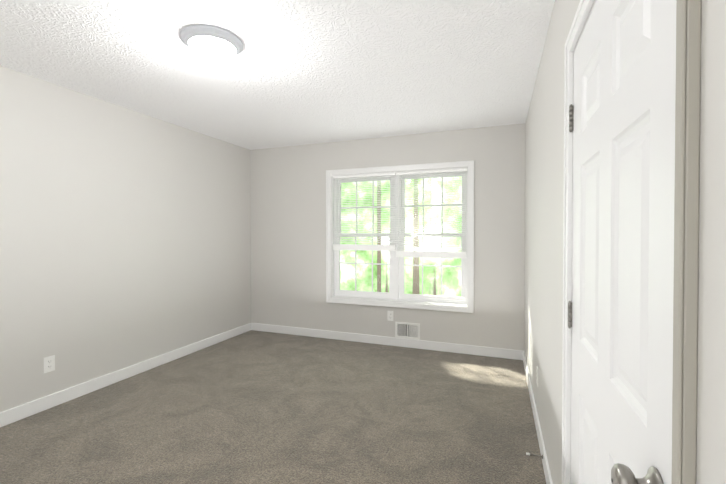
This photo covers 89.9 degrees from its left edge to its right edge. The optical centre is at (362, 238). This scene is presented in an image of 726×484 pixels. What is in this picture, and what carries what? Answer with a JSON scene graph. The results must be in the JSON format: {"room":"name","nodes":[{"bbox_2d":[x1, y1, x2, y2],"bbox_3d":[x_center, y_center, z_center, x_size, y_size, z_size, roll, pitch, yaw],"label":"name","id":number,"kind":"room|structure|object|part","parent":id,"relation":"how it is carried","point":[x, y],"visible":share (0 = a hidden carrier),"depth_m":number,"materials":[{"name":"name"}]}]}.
{"room":"empty bedroom","nodes":[
{"label":"empty bedroom","id":0,"kind":"room"},
{"bbox_2d":[0,66,250,411],"bbox_3d":[-2.422,0.053,2.726,0.140,2.440,5.050,0,1,20],"label":"wall","id":1,"kind":"structure","parent":0,"point":[125,237],"depth_m":3.11,"materials":[{"name":"paint"}]},
{"bbox_2d":[44,355,54,372],"bbox_3d":[-2.349,0.943,2.725,0.007,0.115,0.070,0,1,20],"label":"electrical outlet","id":2,"kind":"object","parent":1,"relation":"attached to","point":[49,363],"visible":1,"depth_m":2.72,"materials":[{"name":"white plastic"}]},
{"bbox_2d":[0,323,251,426],"bbox_3d":[-2.349,1.223,2.712,0.017,0.100,4.770,0,1,20],"label":"baseboard","id":3,"kind":"structure","parent":1,"relation":"attached to","point":[17,413],"depth_m":3.10,"materials":[{"name":"white wood"}]},
{"bbox_2d":[0,330,545,483],"bbox_3d":[-0.411,1.332,1.991,4.433,0.100,5.050,0,1,20],"label":"floor","id":4,"kind":"structure","parent":0,"point":[254,407],"depth_m":2.50,"materials":[{"name":"carpet"}]},
{"bbox_2d":[0,0,554,149],"bbox_3d":[-0.411,-1.208,1.960,4.433,0.100,5.050,0,1,20],"label":"ceiling","id":5,"kind":"structure","parent":0,"point":[298,72],"depth_m":2.41,"materials":[{"name":"white paint"}]},
{"bbox_2d":[180,24,242,62],"bbox_3d":[-0.885,-1.104,2.142,0.344,0.112,0.344,0,1,20],"label":"flush-mount light","id":6,"kind":"object","parent":5,"relation":"attached to","point":[211,44],"visible":1,"depth_m":2.06,"materials":[{"name":"white glass"}]},
{"bbox_2d":[250,123,524,350],"bbox_3d":[0.161,0.033,4.382,3.543,2.440,0.140,0,1,20],"label":"wall","id":7,"kind":"structure","parent":0,"point":[288,235],"depth_m":4.29,"materials":[{"name":"paint"}]},
{"bbox_2d":[252,323,521,359],"bbox_3d":[0.083,1.204,4.343,3.373,0.100,0.013,0,1,20],"label":"baseboard","id":8,"kind":"structure","parent":7,"relation":"attached to","point":[374,339],"depth_m":4.23,"materials":[{"name":"white wood"}]},
{"bbox_2d":[387,311,392,320],"bbox_3d":[0.320,0.907,4.255,0.070,0.115,0.007,0,1,20],"label":"electrical outlet","id":9,"kind":"object","parent":7,"relation":"attached to","point":[389,315],"visible":1,"depth_m":4.25,"materials":[{"name":"white plastic"}]},
{"bbox_2d":[326,160,473,312],"bbox_3d":[0.393,-0.018,4.282,1.758,1.639,0.164,0,1,20],"label":"window","id":10,"kind":"structure","parent":7,"relation":"in","point":[397,299],"depth_m":4.28,"materials":[{"name":"white wood"}]},
{"bbox_2d":[333,168,466,258],"bbox_3d":[0.381,-0.272,4.247,1.602,0.983,0.040,0,1,20],"label":"window blind","id":11,"kind":"object","parent":10,"relation":"attached to","point":[423,253],"visible":0.94,"depth_m":4.21,"materials":[{"name":"white plastic"}]},
{"bbox_3d":[0.407,-0.024,4.320,1.550,1.421,0.060,0,1,20],"label":"window sash","id":12,"kind":"part","parent":10,"relation":"part of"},
{"bbox_3d":[0.407,-0.024,4.320,1.480,1.351,0.036,0,1,20],"label":"glass","id":13,"kind":"part","parent":10,"relation":"part of","materials":[{"name":"clear glass"}]},
{"bbox_2d":[395,322,419,339],"bbox_3d":[0.510,1.062,4.182,0.288,0.183,0.014,0,1,20],"label":"air vent","id":14,"kind":"object","parent":7,"relation":"in","point":[407,330],"visible":1,"depth_m":4.18,"materials":[{"name":"white metal"}]},
{"bbox_2d":[524,0,725,483],"bbox_3d":[0.897,0.068,1.487,0.140,2.440,4.770,0,1,20],"label":"wall","id":15,"kind":"structure","parent":0,"point":[544,208],"depth_m":1.54,"materials":[{"name":"paint"}]},
{"bbox_2d":[520,351,552,483],"bbox_3d":[1.213,1.225,2.566,0.013,0.100,2.494,0,1,20],"label":"baseboard","id":16,"kind":"structure","parent":15,"relation":"attached to","point":[545,463],"depth_m":2.33,"materials":[{"name":"white wood"}]},
{"bbox_2d":[526,453,542,458],"bbox_3d":[0.969,1.226,2.056,0.087,0.022,0.022,0,1,20],"label":"door stop","id":17,"kind":"object","parent":16,"relation":"attached to","point":[529,454],"visible":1,"depth_m":2.05,"materials":[{"name":"grey metal"}]},
{"bbox_2d":[536,367,537,386],"bbox_3d":[1.176,0.931,2.455,0.007,0.115,0.070,0,1,20],"label":"electrical outlet","id":18,"kind":"object","parent":15,"relation":"attached to","point":[537,376],"visible":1,"depth_m":2.42,"materials":[{"name":"white plastic"}]},
{"bbox_2d":[568,0,676,483],"bbox_3d":[0.622,0.313,0.924,0.049,1.940,0.851,0,1,20],"label":"door","id":19,"kind":"structure","parent":15,"relation":"in","point":[623,204],"depth_m":0.79,"materials":[{"name":"white wood"}]},
{"bbox_3d":[0.767,0.267,1.317,0.046,1.500,0.011,0,1,20],"label":"door hinge","id":20,"kind":"part","parent":19,"relation":"part of","materials":[{"name":"silver metal"}]},
{"bbox_2d":[611,463,663,483],"bbox_3d":[0.466,0.420,0.586,0.097,0.067,0.124,0,1,20],"label":"door knob","id":21,"kind":"object","parent":19,"relation":"attached to","point":[622,474],"depth_m":0.61,"materials":[{"name":"grey metal"}]},
{"bbox_2d":[562,0,700,483],"bbox_3d":[0.670,0.285,0.912,0.161,2.020,0.955,0,1,20],"label":"door frame","id":22,"kind":"structure","parent":15,"relation":"attached to","point":[686,203],"depth_m":0.49,"materials":[{"name":"white wood"}]},
{"label":"outside","id":23,"kind":"structure","parent":0,"visible":0},
{"bbox_2d":[340,177,461,296],"bbox_3d":[3.606,-2.846,12.594,30.000,16.000,0.001,0,1,20],"label":"window glass","id":24,"kind":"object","parent":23,"point":[379,274],"depth_m":13.34,"materials":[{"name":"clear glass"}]}
]}

